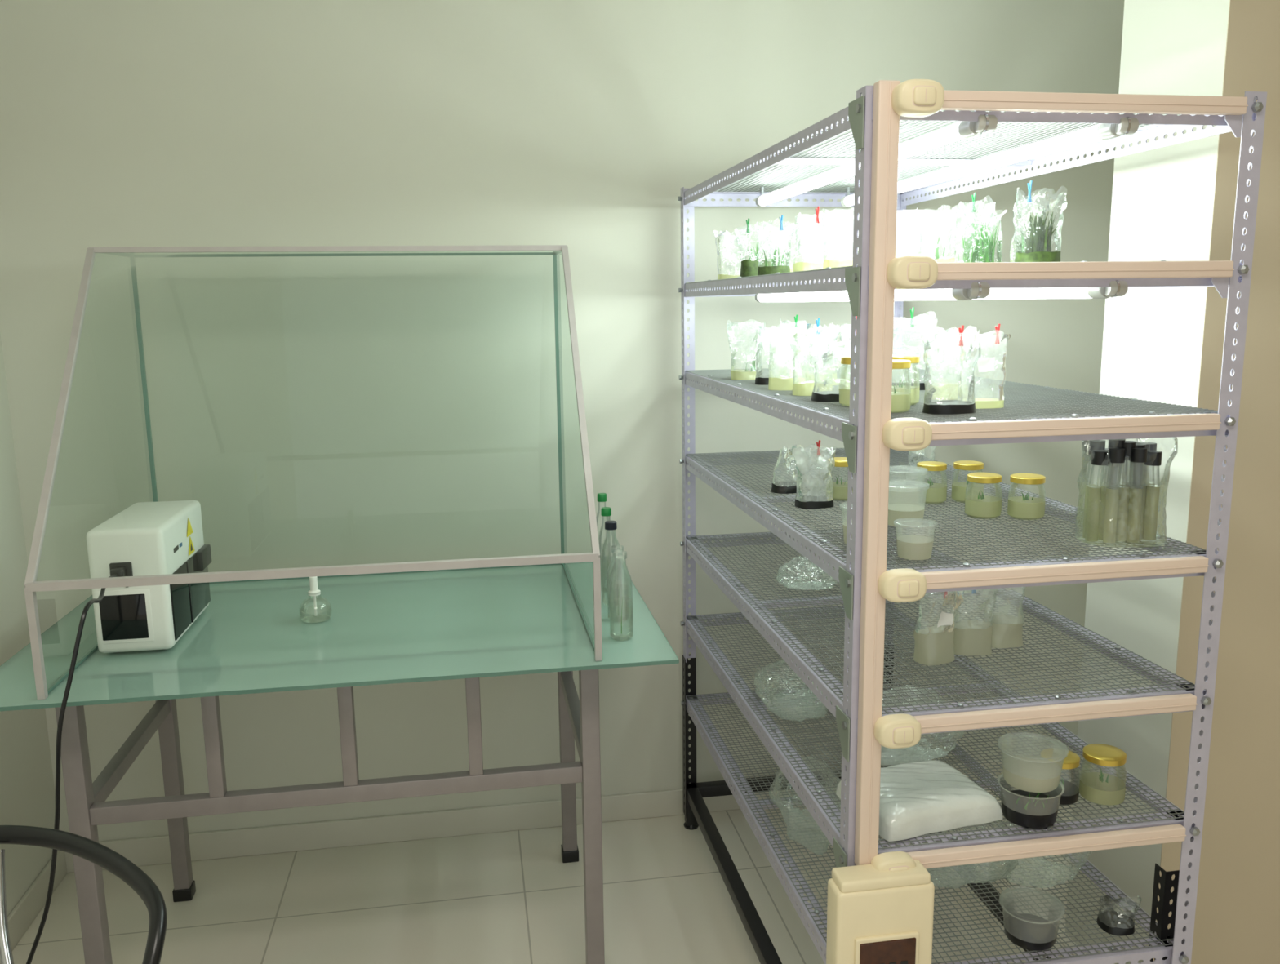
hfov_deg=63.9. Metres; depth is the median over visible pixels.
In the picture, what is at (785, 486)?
bag
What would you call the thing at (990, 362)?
bag
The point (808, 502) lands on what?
bag
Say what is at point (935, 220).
plastic tub
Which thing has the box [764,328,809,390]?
bag
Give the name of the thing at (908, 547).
plastic tub
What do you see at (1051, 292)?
lamp
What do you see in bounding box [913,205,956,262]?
bag
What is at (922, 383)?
bag
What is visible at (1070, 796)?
jar
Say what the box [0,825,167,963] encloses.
office chair
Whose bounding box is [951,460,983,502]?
jar
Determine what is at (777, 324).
bag
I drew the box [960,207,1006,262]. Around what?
bag
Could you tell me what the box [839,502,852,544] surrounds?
plastic tub
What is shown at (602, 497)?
bottle
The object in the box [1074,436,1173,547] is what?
bag
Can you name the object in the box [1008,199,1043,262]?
bag
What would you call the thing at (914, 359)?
jar
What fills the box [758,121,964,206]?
lamp
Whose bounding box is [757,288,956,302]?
lamp
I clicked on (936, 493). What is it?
jar
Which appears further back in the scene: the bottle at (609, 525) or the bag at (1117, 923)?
the bottle at (609, 525)
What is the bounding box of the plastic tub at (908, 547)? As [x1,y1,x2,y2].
[893,518,937,559]
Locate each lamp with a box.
[299,576,332,622]
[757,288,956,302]
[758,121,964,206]
[844,124,1102,206]
[973,287,1090,299]
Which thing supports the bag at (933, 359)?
on the shelving rack
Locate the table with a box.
[0,555,679,963]
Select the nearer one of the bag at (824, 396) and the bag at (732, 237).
the bag at (824, 396)
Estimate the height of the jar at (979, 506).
0.084 m
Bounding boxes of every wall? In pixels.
[0,0,1124,841]
[0,332,59,916]
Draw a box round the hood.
[23,244,602,699]
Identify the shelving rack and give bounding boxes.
[677,79,1266,963]
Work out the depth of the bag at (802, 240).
2.47 m
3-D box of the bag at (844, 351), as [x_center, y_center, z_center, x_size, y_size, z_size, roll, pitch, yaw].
[0.462,-0.274,2.191,0.102,0.158,0.059,-7,12,-31]
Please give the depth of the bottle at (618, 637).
2.27 m
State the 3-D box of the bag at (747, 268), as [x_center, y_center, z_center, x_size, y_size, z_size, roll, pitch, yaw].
[0.280,-0.577,2.541,0.099,0.147,0.060,-2,10,-9]
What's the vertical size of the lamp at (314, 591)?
0.108 m
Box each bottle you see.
[595,493,611,579]
[598,506,616,592]
[600,520,622,605]
[606,545,628,622]
[608,551,633,640]
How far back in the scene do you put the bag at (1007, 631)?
2.02 m
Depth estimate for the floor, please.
2.78 m
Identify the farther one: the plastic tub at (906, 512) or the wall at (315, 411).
the wall at (315, 411)
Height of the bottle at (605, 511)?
0.217 m
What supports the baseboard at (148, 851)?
attached to the wall at (315, 411)
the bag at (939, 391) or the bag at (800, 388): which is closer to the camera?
the bag at (939, 391)
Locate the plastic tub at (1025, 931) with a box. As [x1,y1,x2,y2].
[999,886,1065,951]
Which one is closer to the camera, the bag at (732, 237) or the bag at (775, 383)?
the bag at (775, 383)
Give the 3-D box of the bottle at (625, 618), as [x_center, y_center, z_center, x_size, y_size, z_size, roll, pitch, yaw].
[-0.051,0.236,2.388,0.052,0.175,0.052,-2,10,-9]
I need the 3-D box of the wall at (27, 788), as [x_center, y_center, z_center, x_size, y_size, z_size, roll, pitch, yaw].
[-1.358,0.159,0.504,0.100,2.750,4.574,-2,10,-9]
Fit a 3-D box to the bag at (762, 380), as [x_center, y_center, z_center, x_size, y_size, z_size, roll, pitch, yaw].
[0.313,-0.300,2.409,0.101,0.137,0.066,-2,10,-9]
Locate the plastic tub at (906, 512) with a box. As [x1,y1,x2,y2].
[888,480,929,527]
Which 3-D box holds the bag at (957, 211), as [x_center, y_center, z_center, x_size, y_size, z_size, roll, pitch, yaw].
[0.716,-0.538,2.219,0.092,0.170,0.062,-2,10,-9]
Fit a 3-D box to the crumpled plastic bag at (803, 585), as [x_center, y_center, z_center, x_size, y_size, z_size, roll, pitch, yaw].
[0.404,0.216,2.474,0.149,0.071,0.146,8,13,41]
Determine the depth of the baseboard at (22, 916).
2.73 m
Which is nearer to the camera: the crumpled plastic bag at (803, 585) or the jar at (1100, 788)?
the jar at (1100, 788)
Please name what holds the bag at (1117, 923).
on the shelving rack
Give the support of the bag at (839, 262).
on the shelving rack
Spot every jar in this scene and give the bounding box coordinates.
[826,457,853,500]
[839,355,855,406]
[891,354,919,404]
[891,359,911,413]
[915,461,946,503]
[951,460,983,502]
[964,472,1002,518]
[1007,473,1045,519]
[1040,747,1079,805]
[1079,743,1126,806]
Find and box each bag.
[716,231,749,279]
[728,321,764,380]
[735,217,773,276]
[753,215,792,275]
[753,655,836,721]
[755,324,794,385]
[764,228,799,271]
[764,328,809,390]
[768,755,845,854]
[770,444,808,493]
[773,315,810,377]
[776,555,839,590]
[786,333,834,395]
[791,440,839,509]
[793,206,831,271]
[796,212,839,262]
[800,318,840,385]
[806,337,855,401]
[822,208,859,268]
[836,315,857,390]
[847,214,853,260]
[880,684,964,765]
[891,306,937,390]
[895,820,1018,888]
[906,445,937,486]
[911,591,960,665]
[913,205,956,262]
[922,325,984,414]
[924,326,977,399]
[946,588,997,655]
[951,192,995,262]
[955,324,1008,408]
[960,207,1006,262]
[982,586,1026,648]
[988,817,1092,888]
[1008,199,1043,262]
[1009,180,1065,262]
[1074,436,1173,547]
[1091,891,1140,935]
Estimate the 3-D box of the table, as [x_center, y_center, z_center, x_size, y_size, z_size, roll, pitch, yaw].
[-0.677,0.750,2.531,1.397,0.871,0.908,-2,10,-9]
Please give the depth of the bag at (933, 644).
1.94 m
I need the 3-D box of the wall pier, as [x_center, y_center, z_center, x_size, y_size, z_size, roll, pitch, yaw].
[1.617,-0.196,2.313,1.054,2.750,0.330,-2,10,-9]
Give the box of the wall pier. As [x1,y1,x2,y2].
[1065,0,1279,963]
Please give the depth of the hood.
2.19 m
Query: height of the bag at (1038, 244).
0.170 m
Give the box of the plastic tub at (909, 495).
[888,465,928,505]
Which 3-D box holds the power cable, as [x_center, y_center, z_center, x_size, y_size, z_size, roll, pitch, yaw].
[-1.242,0.727,2.149,0.387,1.061,0.456,-2,10,-9]
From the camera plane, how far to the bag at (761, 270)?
2.38 m
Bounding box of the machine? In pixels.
[86,500,211,653]
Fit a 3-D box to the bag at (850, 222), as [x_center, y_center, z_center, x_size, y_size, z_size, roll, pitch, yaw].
[0.537,-0.565,2.422,0.093,0.157,0.060,-2,10,-9]
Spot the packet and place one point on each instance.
(919, 798)
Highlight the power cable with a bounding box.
[26,573,117,963]
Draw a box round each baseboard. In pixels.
[0,849,66,963]
[64,752,1076,872]
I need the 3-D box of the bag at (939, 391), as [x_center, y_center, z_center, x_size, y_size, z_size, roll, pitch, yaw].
[0.602,-0.235,1.997,0.101,0.144,0.061,-2,10,-9]
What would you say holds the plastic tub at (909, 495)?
on the shelving rack
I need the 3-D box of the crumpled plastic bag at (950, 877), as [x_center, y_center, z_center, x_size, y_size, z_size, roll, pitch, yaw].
[0.658,0.757,2.116,0.252,0.114,0.196,-2,10,-9]
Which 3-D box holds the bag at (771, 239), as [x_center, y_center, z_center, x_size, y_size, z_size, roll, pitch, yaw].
[0.368,-0.590,2.639,0.089,0.137,0.053,1,10,12]
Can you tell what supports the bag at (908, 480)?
on the shelving rack
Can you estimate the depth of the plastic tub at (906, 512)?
1.99 m
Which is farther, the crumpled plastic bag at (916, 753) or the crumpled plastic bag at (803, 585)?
the crumpled plastic bag at (803, 585)
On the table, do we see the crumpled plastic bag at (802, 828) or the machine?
the machine
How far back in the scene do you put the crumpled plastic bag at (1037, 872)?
2.13 m
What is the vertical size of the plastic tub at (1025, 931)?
0.068 m
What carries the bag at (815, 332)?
on the shelving rack
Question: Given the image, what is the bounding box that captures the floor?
[12,777,1085,963]
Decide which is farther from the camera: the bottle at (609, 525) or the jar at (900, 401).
the bottle at (609, 525)
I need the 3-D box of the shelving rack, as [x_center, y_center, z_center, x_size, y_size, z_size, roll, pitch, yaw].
[0.546,0.231,2.368,0.710,1.918,1.477,-2,10,-9]
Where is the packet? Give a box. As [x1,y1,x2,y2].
[835,760,1003,841]
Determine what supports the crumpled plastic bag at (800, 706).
on the shelving rack
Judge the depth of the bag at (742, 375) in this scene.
2.56 m
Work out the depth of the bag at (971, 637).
1.98 m
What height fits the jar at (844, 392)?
0.090 m
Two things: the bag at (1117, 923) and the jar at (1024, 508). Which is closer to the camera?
the bag at (1117, 923)
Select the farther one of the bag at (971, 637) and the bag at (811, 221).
the bag at (811, 221)
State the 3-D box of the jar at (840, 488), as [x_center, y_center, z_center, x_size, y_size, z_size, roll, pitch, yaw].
[0.447,-0.007,2.276,0.066,0.088,0.066,-2,10,-9]
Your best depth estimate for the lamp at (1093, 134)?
1.93 m
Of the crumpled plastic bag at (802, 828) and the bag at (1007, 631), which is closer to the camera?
the bag at (1007, 631)

